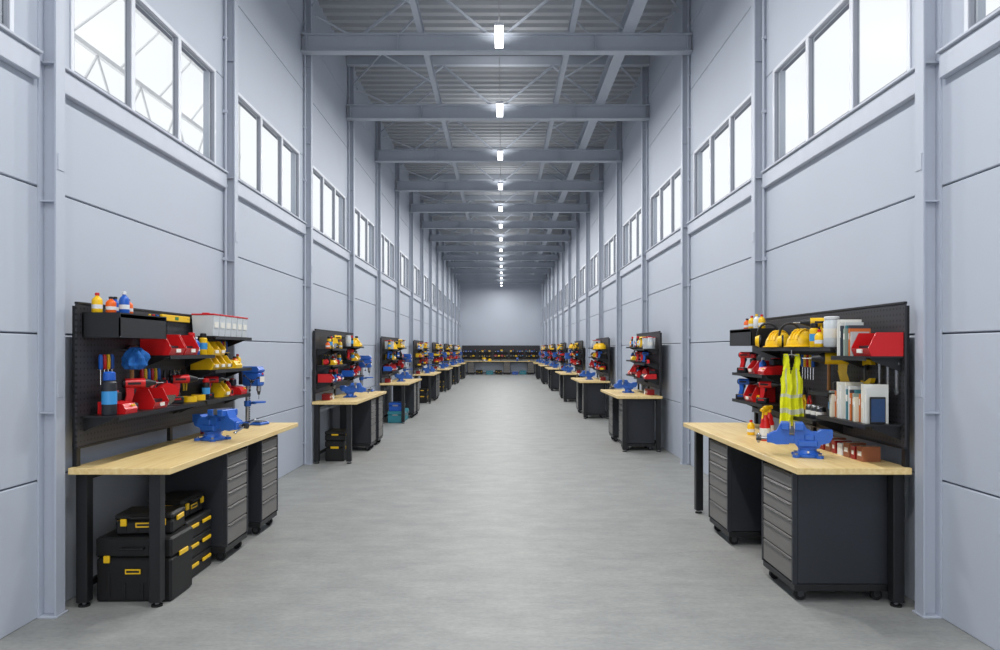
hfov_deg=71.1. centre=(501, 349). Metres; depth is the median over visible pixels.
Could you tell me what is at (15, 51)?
trim
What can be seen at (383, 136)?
brace
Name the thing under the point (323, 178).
window
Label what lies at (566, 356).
press
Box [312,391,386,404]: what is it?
countertop
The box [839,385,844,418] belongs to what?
book
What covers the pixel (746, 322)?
bottle
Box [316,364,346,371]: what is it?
wall shelf
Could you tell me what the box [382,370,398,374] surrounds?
wall shelf
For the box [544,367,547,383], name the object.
base cabinet
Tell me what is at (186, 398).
tape roll
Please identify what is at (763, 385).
cordless drill
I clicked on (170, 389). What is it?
saw
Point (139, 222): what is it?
wall
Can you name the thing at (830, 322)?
storage jar
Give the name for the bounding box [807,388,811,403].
pliers
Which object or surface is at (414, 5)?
beam
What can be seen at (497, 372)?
toolbox
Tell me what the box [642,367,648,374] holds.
saw
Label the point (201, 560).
case
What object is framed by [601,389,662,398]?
countertop
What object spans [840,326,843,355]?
book
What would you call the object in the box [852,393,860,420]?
book
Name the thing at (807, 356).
screwdriver
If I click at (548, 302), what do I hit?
window
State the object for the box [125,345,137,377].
hammer
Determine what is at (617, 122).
steel column
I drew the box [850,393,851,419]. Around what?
book
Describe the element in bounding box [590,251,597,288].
window
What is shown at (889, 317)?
pegboard
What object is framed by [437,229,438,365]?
steel column
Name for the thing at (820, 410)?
storage jar
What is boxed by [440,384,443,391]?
toolbox
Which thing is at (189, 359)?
wall shelf
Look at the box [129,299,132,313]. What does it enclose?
bottle
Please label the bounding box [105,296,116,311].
bottle
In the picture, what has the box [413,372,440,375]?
countertop
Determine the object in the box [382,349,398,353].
wall shelf
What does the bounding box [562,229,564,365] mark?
steel column
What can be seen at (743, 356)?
cordless drill
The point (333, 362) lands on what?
charger
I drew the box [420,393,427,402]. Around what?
toolbox
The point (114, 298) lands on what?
bottle
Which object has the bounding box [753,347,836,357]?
wall shelf
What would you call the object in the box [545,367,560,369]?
countertop
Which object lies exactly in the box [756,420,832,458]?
bench vise
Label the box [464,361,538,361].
countertop
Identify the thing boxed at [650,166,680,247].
window
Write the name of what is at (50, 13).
steel column
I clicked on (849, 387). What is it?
book
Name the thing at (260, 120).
window
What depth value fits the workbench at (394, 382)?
15.62 m
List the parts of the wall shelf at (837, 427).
plate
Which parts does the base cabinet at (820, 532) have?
drawer, handle, drawer, handle, drawer, handle, drawer, handle, drawer, handle, drawer, handle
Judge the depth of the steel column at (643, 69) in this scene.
12.94 m
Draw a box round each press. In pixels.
[239,366,269,425]
[356,356,373,391]
[401,354,412,378]
[427,353,434,371]
[440,352,447,367]
[552,352,557,366]
[564,353,571,370]
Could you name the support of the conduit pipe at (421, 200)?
attached to the wall at (139, 222)
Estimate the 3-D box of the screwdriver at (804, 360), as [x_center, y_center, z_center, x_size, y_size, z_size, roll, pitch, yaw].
[2.505,0.140,5.769,0.040,0.200,0.028,0,0,0]
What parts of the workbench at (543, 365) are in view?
leg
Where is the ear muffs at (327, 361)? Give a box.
[323,353,330,364]
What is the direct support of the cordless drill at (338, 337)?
on the wall shelf at (333, 351)
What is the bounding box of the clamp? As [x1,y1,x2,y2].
[861,358,875,383]
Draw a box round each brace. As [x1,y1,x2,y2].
[315,15,430,82]
[354,17,413,82]
[357,88,443,131]
[381,90,432,131]
[383,136,452,165]
[400,136,444,165]
[401,168,434,180]
[539,134,611,165]
[545,136,596,166]
[546,86,636,131]
[555,88,613,133]
[556,12,674,82]
[577,21,638,85]
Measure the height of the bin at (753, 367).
0.120 m
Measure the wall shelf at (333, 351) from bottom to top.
0.100 m
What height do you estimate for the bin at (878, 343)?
0.150 m
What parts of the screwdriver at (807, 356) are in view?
handle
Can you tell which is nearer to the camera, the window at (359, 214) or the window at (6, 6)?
the window at (6, 6)
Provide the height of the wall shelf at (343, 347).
0.100 m
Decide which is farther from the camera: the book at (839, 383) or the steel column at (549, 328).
the steel column at (549, 328)
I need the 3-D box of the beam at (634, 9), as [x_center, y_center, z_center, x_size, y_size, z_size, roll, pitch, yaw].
[1.780,-4.581,21.550,0.170,0.220,51.620,0,0,0]
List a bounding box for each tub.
[191,313,219,335]
[210,313,225,335]
[225,315,231,336]
[230,316,237,336]
[236,317,242,336]
[238,316,247,336]
[385,340,393,348]
[592,340,600,345]
[642,336,655,348]
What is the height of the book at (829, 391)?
0.182 m
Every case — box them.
[183,509,210,536]
[190,528,210,557]
[192,546,210,576]
[325,428,345,440]
[420,388,427,392]
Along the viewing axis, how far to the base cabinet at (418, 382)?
17.70 m
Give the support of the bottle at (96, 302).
on the shelf box at (119, 325)
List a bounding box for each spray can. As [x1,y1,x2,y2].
[101,371,116,415]
[199,333,206,354]
[202,378,209,398]
[327,336,330,348]
[337,353,340,363]
[750,354,756,362]
[809,323,817,346]
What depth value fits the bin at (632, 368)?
12.45 m
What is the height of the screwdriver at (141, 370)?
0.200 m
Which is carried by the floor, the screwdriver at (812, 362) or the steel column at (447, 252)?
the steel column at (447, 252)
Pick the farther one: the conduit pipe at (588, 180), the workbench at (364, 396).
the conduit pipe at (588, 180)
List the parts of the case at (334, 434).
lid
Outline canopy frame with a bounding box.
[75,0,240,177]
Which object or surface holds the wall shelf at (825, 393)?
attached to the pegboard at (889, 317)
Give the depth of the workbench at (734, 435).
4.56 m
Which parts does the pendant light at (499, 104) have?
hanger rod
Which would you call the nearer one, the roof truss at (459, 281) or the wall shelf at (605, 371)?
the wall shelf at (605, 371)
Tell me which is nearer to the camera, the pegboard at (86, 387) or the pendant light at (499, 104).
the pegboard at (86, 387)
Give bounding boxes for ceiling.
[318,0,675,268]
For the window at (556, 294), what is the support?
in the wall at (840, 227)
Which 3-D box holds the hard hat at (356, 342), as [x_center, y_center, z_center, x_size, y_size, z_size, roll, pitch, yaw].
[-2.515,-0.135,11.881,0.278,0.147,0.239,0,0,6]
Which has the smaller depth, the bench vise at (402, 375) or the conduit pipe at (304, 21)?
the conduit pipe at (304, 21)
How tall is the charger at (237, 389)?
0.148 m
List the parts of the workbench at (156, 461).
leg, rail, leg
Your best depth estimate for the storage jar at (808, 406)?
5.36 m
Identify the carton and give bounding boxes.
[322,394,330,399]
[647,389,654,394]
[825,437,845,451]
[832,440,851,452]
[837,443,842,455]
[843,442,865,457]
[851,445,856,459]
[857,445,880,461]
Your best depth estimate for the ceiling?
14.13 m
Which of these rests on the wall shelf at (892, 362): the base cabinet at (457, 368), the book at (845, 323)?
the book at (845, 323)
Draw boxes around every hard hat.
[353,338,359,345]
[596,343,605,348]
[763,330,788,346]
[784,328,809,346]
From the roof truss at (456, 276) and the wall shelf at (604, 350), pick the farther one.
the roof truss at (456, 276)
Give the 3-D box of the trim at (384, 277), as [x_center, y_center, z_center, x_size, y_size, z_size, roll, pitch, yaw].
[-2.808,-1.724,17.245,0.065,0.169,2.690,0,0,0]
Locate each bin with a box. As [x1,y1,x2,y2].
[132,388,168,408]
[140,335,184,354]
[179,335,199,354]
[190,357,219,369]
[207,341,219,354]
[210,383,230,396]
[215,342,225,354]
[215,355,231,368]
[215,356,225,368]
[318,374,334,382]
[342,370,354,376]
[383,366,392,370]
[629,366,643,374]
[635,370,642,377]
[743,385,774,401]
[747,361,769,373]
[851,332,902,355]
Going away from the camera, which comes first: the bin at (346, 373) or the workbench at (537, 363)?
the bin at (346, 373)
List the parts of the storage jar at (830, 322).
lid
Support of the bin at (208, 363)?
on the wall shelf at (232, 371)
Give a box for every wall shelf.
[81,401,204,430]
[147,355,214,366]
[180,393,250,411]
[187,367,251,377]
[195,336,251,346]
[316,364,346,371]
[317,349,346,354]
[317,380,346,388]
[340,346,363,351]
[343,360,363,365]
[343,375,363,380]
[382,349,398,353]
[382,359,398,363]
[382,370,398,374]
[593,349,607,352]
[593,359,607,362]
[593,369,607,373]
[634,349,658,354]
[634,363,658,369]
[634,377,658,384]
[732,372,781,382]
[732,398,779,411]
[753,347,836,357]
[793,414,842,433]
[809,390,834,397]
[817,415,902,439]
[831,356,903,371]
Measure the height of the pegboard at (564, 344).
1.043 m
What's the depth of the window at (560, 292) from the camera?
32.71 m
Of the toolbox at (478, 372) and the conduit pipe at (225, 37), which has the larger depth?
the toolbox at (478, 372)
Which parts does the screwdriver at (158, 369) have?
handle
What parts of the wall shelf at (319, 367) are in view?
plate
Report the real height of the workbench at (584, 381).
0.900 m
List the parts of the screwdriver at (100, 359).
handle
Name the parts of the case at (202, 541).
lid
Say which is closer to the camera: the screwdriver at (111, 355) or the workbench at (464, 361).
the screwdriver at (111, 355)
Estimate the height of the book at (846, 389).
0.204 m
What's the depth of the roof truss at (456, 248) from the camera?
30.01 m
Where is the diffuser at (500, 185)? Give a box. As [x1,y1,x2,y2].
[498,183,502,189]
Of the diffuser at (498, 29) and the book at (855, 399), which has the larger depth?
the diffuser at (498, 29)
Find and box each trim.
[0,24,42,78]
[65,66,228,187]
[238,178,306,234]
[313,227,350,260]
[355,255,377,276]
[381,272,396,287]
[400,284,410,295]
[414,293,421,302]
[424,300,430,307]
[570,299,575,307]
[578,293,585,302]
[588,284,597,295]
[601,272,615,287]
[619,255,640,276]
[645,227,680,260]
[686,179,750,234]
[761,66,914,187]
[936,8,999,78]
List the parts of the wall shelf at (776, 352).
plate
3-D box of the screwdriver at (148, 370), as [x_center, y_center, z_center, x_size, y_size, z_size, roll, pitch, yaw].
[-2.655,0.240,5.251,0.040,0.200,0.028,0,0,0]
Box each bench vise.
[192,408,255,441]
[340,382,370,397]
[394,372,414,381]
[422,366,436,372]
[439,363,450,368]
[547,362,558,367]
[559,366,573,372]
[576,370,595,379]
[609,379,636,392]
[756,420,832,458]
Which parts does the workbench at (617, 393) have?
leg, leg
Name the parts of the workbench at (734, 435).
leg, leg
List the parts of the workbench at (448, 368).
leg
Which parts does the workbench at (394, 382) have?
leg, leg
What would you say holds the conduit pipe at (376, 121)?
attached to the wall at (139, 222)
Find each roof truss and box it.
[301,0,692,54]
[346,56,649,120]
[375,121,622,162]
[395,147,603,191]
[409,175,589,212]
[420,195,579,228]
[429,213,570,241]
[436,229,564,251]
[442,242,558,260]
[446,245,554,267]
[451,253,550,273]
[454,261,546,278]
[457,268,543,283]
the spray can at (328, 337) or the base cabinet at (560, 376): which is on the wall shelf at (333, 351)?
the spray can at (328, 337)
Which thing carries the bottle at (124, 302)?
on the shelf box at (119, 325)
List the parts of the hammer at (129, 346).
handle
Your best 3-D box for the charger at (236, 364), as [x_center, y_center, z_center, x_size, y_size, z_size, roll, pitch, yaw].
[-2.547,0.095,6.545,0.185,0.148,0.150,0,0,0]
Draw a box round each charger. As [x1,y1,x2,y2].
[98,391,137,413]
[224,352,241,367]
[224,378,246,393]
[322,355,336,364]
[597,363,605,369]
[643,370,656,378]
[758,358,782,374]
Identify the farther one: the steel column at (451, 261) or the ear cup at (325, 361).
the steel column at (451, 261)
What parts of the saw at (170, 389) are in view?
motor, blade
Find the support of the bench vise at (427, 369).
on the workbench at (430, 374)
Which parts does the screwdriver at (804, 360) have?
handle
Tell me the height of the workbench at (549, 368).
0.900 m
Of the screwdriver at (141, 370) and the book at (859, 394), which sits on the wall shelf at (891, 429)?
the book at (859, 394)
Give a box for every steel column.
[37,0,67,618]
[224,0,237,416]
[304,0,313,464]
[350,67,354,382]
[378,121,381,390]
[395,163,399,378]
[411,180,413,375]
[420,200,423,387]
[430,216,431,368]
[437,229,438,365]
[443,242,443,362]
[447,252,448,343]
[451,261,452,361]
[455,268,455,344]
[457,268,458,361]
[542,268,543,359]
[545,268,546,344]
[548,261,550,363]
[552,252,554,343]
[557,242,557,363]
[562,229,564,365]
[568,216,569,365]
[576,200,577,369]
[586,180,589,377]
[598,163,601,377]
[616,121,619,388]
[641,67,647,390]
[680,0,689,464]
[751,0,761,423]
[912,0,942,618]
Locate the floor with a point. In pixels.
(498, 515)
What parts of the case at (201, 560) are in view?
lid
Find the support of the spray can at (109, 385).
on the wall shelf at (93, 420)
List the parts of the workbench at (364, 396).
leg, leg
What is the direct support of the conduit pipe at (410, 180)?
attached to the wall at (139, 222)
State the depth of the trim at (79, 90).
5.35 m
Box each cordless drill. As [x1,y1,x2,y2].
[121,378,163,410]
[169,375,203,403]
[201,376,229,397]
[333,335,346,347]
[345,349,355,360]
[386,351,394,359]
[597,351,605,358]
[632,364,642,374]
[634,352,639,362]
[638,337,642,348]
[641,352,654,362]
[736,378,756,398]
[737,352,757,372]
[756,381,779,403]
[793,318,823,332]
[802,353,849,390]
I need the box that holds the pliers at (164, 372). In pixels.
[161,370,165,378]
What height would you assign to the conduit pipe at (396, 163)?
6.930 m
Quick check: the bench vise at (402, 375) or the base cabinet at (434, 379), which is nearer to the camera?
the bench vise at (402, 375)
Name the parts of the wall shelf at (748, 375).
plate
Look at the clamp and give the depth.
4.78 m
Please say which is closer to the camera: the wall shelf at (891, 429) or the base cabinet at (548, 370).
the wall shelf at (891, 429)
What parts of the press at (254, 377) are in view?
feed handle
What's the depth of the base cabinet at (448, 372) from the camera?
28.43 m
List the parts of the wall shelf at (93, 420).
plate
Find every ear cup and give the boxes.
[323,359,328,364]
[755,335,761,347]
[777,335,783,346]
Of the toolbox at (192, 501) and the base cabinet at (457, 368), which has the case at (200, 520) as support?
the toolbox at (192, 501)
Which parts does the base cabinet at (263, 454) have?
drawer, drawer, drawer, drawer, drawer, drawer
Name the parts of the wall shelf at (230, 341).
plate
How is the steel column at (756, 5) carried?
on the floor
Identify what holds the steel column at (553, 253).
on the floor
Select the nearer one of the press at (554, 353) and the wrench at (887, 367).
the wrench at (887, 367)
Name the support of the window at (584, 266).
in the wall at (840, 227)
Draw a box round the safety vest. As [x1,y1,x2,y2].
[779,350,803,425]
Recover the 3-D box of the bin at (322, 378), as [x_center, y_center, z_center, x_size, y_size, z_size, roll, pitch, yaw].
[-2.548,0.409,10.172,0.214,0.120,0.160,0,0,0]
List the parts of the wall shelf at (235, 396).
plate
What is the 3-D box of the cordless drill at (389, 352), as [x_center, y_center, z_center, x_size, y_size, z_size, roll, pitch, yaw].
[-2.498,0.124,15.732,0.234,0.190,0.061,0,0,-38]
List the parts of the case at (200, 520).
lid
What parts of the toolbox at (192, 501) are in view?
lid, handle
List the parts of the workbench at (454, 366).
leg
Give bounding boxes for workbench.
[68,423,297,607]
[312,391,386,463]
[380,379,421,423]
[413,372,440,403]
[435,367,452,390]
[444,365,460,383]
[458,363,465,378]
[463,361,538,372]
[533,362,544,378]
[538,364,551,383]
[545,367,560,390]
[555,371,582,401]
[571,378,609,418]
[601,389,662,451]
[683,423,911,607]
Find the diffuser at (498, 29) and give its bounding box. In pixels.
[495,26,502,47]
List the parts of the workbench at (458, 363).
leg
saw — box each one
[149,379,183,405]
[332,336,340,348]
[353,364,360,373]
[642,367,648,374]
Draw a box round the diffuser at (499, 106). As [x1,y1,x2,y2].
[496,103,502,116]
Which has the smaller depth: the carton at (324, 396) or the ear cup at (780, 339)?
the ear cup at (780, 339)
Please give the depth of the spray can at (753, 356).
6.58 m
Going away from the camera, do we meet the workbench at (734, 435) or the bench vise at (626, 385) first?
the workbench at (734, 435)
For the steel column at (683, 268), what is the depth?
10.06 m
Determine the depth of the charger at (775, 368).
6.17 m
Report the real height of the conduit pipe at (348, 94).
6.930 m
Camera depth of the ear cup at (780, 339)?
5.75 m
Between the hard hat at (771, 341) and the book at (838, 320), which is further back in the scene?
the hard hat at (771, 341)
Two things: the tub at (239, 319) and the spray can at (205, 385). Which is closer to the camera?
the spray can at (205, 385)
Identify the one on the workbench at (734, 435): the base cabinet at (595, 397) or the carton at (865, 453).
the carton at (865, 453)
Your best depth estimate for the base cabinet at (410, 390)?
16.88 m
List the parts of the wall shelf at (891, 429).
plate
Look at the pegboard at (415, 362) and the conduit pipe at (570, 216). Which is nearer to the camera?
the pegboard at (415, 362)
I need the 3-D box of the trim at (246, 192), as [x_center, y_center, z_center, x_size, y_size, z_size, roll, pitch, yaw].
[-2.808,-1.724,8.635,0.065,0.169,2.690,0,0,0]
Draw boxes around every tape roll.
[183,396,196,401]
[191,394,205,400]
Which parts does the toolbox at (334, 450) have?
lid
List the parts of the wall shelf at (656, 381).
plate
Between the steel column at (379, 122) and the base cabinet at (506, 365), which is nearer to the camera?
the steel column at (379, 122)
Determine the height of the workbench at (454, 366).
0.900 m
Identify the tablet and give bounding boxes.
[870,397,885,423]
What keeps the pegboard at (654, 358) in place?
on the workbench at (617, 393)
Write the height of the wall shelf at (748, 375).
0.100 m
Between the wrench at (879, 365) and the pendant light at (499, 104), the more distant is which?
the pendant light at (499, 104)
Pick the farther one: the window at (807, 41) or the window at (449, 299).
the window at (449, 299)
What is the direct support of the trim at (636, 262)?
attached to the wall at (840, 227)
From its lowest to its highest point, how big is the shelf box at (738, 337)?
0.160 m
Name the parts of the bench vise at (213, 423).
handle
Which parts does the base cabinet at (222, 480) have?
drawer, drawer, drawer, drawer, drawer, drawer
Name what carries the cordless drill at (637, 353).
on the wall shelf at (654, 365)
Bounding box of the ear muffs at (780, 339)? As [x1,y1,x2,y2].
[777,322,799,346]
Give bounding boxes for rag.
[114,347,150,369]
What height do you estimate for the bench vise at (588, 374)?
0.228 m
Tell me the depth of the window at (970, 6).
4.02 m
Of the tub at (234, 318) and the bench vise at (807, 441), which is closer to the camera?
the bench vise at (807, 441)
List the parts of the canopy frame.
post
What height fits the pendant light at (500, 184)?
1.157 m
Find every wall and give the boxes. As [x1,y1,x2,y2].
[0,0,459,638]
[460,284,541,373]
[542,0,999,649]
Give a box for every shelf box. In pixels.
[82,312,166,338]
[730,328,775,345]
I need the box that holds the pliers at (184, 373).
[182,369,186,390]
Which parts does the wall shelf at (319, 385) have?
plate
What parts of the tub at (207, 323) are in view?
lid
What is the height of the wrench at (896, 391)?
0.217 m
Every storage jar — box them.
[346,335,350,345]
[648,338,652,348]
[805,404,813,417]
[811,405,819,418]
[816,406,825,419]
[823,316,839,346]
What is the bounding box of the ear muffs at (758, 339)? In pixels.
[755,322,777,347]
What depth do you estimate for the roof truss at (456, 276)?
41.49 m
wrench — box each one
[877,363,881,383]
[887,367,889,393]
[894,363,898,394]
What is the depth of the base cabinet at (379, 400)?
12.14 m
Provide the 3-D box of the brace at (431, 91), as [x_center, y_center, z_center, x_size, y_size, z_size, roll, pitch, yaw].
[-1.950,-4.905,14.375,0.030,0.030,3.062,0,0,-29]
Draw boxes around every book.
[829,391,834,415]
[830,394,834,416]
[835,391,836,416]
[837,319,861,355]
[838,382,844,417]
[839,323,843,355]
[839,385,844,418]
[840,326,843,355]
[843,329,847,355]
[844,322,863,328]
[845,382,862,385]
[845,386,847,418]
[846,389,847,419]
[848,325,869,328]
[848,328,870,355]
[848,386,860,419]
[849,390,853,419]
[850,332,868,355]
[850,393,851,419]
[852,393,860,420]
[853,397,858,421]
[859,394,860,421]
[861,398,862,422]
[863,384,887,422]
[864,388,887,423]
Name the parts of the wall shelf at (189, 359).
plate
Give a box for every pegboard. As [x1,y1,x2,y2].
[72,302,233,466]
[313,329,353,400]
[380,336,398,382]
[413,340,423,373]
[432,342,438,366]
[444,344,448,362]
[462,345,539,358]
[560,342,565,365]
[574,340,583,370]
[596,337,609,380]
[636,331,661,395]
[752,301,909,466]
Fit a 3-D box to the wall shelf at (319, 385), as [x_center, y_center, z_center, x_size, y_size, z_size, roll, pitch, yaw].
[-2.554,0.520,10.520,0.240,0.100,0.880,0,0,0]
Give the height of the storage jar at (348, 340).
0.180 m
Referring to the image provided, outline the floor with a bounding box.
[0,374,993,649]
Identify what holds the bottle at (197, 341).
on the wall shelf at (189, 359)
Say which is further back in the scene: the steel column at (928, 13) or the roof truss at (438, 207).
the roof truss at (438, 207)
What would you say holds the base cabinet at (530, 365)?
on the floor
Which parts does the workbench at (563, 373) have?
leg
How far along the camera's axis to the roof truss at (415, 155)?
15.66 m
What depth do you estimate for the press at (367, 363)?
12.43 m
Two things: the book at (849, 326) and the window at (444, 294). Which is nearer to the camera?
the book at (849, 326)
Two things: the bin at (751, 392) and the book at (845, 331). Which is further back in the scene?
the bin at (751, 392)
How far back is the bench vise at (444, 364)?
28.01 m
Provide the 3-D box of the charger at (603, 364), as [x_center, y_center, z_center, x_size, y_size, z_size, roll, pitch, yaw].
[2.397,0.395,16.870,0.185,0.148,0.150,0,0,0]
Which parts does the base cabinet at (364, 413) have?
drawer, drawer, drawer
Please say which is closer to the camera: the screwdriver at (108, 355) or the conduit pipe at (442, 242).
the screwdriver at (108, 355)
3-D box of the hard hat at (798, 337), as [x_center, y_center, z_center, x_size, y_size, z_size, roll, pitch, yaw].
[2.362,-0.098,5.534,0.278,0.147,0.239,0,0,-41]
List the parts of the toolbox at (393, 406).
lid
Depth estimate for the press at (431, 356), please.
23.72 m
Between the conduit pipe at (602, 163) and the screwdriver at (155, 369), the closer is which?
the screwdriver at (155, 369)
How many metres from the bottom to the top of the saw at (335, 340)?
0.187 m
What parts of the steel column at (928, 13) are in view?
plate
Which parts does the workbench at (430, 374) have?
leg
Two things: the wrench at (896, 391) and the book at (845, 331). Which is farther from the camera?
the book at (845, 331)
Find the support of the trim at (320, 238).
attached to the wall at (139, 222)
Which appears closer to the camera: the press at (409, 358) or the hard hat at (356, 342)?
the hard hat at (356, 342)
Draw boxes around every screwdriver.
[98,355,102,384]
[103,354,106,371]
[106,354,110,370]
[110,354,113,370]
[140,369,143,377]
[147,369,150,387]
[151,368,153,379]
[154,368,156,387]
[157,368,160,385]
[801,355,803,378]
[803,355,805,378]
[806,355,809,378]
[809,355,812,379]
[811,355,816,379]
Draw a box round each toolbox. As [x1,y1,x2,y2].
[96,526,192,601]
[115,505,184,534]
[148,491,203,517]
[325,440,345,460]
[387,410,405,422]
[389,402,400,410]
[405,408,408,420]
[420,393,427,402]
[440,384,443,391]
[476,370,482,374]
[495,370,501,374]
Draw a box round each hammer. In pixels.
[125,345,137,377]
[827,364,830,389]
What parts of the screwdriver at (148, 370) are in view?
handle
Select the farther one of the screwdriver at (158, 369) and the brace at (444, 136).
the brace at (444, 136)
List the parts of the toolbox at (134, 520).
handle, lid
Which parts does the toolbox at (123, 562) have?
handle, lid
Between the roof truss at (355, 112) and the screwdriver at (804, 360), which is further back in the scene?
the roof truss at (355, 112)
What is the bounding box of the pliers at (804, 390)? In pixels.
[802,387,806,408]
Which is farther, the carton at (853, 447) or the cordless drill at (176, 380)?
the cordless drill at (176, 380)
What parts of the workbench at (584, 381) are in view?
leg, leg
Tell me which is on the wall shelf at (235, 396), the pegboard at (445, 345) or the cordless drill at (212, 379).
the cordless drill at (212, 379)
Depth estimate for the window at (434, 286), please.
29.85 m
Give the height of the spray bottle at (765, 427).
0.266 m
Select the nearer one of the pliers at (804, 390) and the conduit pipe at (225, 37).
the pliers at (804, 390)
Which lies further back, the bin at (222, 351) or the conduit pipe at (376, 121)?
the conduit pipe at (376, 121)
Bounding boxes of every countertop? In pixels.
[68,423,297,474]
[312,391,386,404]
[380,379,421,384]
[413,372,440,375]
[437,367,452,369]
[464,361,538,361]
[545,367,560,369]
[555,371,579,374]
[571,378,609,382]
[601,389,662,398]
[683,423,911,474]
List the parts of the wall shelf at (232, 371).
plate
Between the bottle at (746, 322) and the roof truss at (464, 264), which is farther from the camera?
the roof truss at (464, 264)
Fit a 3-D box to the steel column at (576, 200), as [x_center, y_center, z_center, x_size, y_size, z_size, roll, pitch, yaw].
[2.630,-1.850,24.420,0.119,6.980,0.120,0,0,0]
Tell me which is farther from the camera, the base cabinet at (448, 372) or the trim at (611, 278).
the base cabinet at (448, 372)
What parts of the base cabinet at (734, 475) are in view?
drawer, drawer, drawer, drawer, drawer, drawer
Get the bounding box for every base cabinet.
[165,446,247,560]
[248,435,277,534]
[340,397,375,450]
[374,395,382,444]
[393,382,415,417]
[415,381,419,414]
[421,374,437,400]
[436,374,439,398]
[437,369,450,389]
[452,366,458,382]
[457,364,464,378]
[468,362,474,374]
[503,362,509,374]
[527,362,533,374]
[538,365,540,378]
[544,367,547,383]
[548,370,550,388]
[550,370,563,390]
[559,374,562,397]
[566,375,579,401]
[576,381,581,412]
[582,383,604,417]
[609,395,618,441]
[619,399,654,449]
[708,438,761,544]
[762,460,887,599]
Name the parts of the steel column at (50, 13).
plate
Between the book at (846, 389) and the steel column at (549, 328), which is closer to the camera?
the book at (846, 389)
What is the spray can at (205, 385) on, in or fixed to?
on the wall shelf at (235, 396)
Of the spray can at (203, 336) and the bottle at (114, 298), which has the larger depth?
the spray can at (203, 336)
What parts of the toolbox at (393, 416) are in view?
lid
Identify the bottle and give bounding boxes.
[91,293,102,311]
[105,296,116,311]
[113,297,118,311]
[119,291,129,312]
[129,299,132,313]
[195,337,199,354]
[325,341,329,348]
[744,318,748,328]
[747,420,754,434]
[748,316,752,327]
[753,314,758,327]
[758,314,765,327]
[759,358,766,367]
[760,408,770,440]
[762,405,773,431]
[814,329,823,346]
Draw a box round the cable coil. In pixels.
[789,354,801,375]
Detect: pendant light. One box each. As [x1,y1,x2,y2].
[494,22,503,47]
[496,55,502,116]
[497,149,502,159]
[498,140,502,189]
[499,192,502,211]
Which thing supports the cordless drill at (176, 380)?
on the wall shelf at (93, 420)
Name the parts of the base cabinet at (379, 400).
drawer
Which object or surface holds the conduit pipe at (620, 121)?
attached to the wall at (840, 227)
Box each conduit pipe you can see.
[222,0,227,314]
[303,0,306,463]
[347,67,349,332]
[376,121,377,390]
[395,163,396,378]
[409,180,410,374]
[420,200,421,371]
[429,216,429,365]
[436,229,436,371]
[442,242,442,351]
[454,268,454,344]
[558,242,558,366]
[570,216,570,349]
[578,200,578,369]
[588,180,589,370]
[601,163,602,337]
[620,121,621,388]
[646,67,648,387]
[687,0,690,463]
[761,0,766,317]
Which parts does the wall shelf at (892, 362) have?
plate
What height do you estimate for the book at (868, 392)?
0.226 m
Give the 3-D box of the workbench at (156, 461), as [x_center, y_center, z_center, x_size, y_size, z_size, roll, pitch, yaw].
[-2.400,1.190,5.765,0.640,0.900,2.760,0,0,0]
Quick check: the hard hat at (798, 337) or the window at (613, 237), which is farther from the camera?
the window at (613, 237)
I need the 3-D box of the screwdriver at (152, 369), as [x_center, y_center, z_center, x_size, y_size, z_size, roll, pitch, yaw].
[-2.655,0.240,5.301,0.040,0.200,0.028,0,0,0]
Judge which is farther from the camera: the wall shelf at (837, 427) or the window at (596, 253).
the window at (596, 253)
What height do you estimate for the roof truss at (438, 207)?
1.145 m
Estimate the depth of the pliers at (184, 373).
5.85 m
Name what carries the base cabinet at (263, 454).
on the floor
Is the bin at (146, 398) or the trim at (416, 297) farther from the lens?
the trim at (416, 297)
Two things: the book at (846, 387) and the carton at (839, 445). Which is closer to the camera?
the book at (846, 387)
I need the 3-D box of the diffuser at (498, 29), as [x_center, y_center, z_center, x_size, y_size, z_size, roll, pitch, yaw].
[-0.040,-4.204,9.410,0.112,0.011,0.660,0,0,0]
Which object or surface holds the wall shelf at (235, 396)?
attached to the pegboard at (86, 387)
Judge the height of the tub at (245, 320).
0.200 m
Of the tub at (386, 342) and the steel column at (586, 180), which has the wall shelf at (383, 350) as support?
the tub at (386, 342)
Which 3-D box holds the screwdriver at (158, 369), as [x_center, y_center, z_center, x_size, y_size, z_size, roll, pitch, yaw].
[-2.655,0.240,5.401,0.040,0.200,0.028,0,0,0]
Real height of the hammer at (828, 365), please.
0.296 m
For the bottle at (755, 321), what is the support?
on the shelf box at (738, 337)
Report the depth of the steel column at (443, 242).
33.02 m
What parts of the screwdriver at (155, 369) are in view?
handle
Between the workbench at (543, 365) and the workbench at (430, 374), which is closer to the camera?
the workbench at (430, 374)
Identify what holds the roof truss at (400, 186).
attached to the ceiling
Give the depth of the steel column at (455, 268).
41.64 m
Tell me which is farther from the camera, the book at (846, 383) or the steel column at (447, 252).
the steel column at (447, 252)
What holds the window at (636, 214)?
in the wall at (840, 227)
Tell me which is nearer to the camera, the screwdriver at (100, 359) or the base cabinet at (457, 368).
the screwdriver at (100, 359)
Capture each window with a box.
[0,0,13,31]
[69,0,215,163]
[238,92,299,217]
[313,165,345,247]
[355,207,374,266]
[381,232,393,278]
[400,251,408,288]
[414,264,419,295]
[424,274,428,301]
[432,282,435,306]
[439,289,441,310]
[444,294,445,312]
[449,299,450,315]
[547,302,548,318]
[555,294,556,312]
[559,289,561,309]
[565,282,567,305]
[571,274,575,301]
[580,264,585,295]
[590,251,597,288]
[604,233,615,278]
[623,207,640,265]
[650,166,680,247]
[693,93,750,217]
[773,0,911,162]
[964,0,999,31]
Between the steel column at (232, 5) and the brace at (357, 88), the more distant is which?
the brace at (357, 88)
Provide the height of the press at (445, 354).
0.640 m

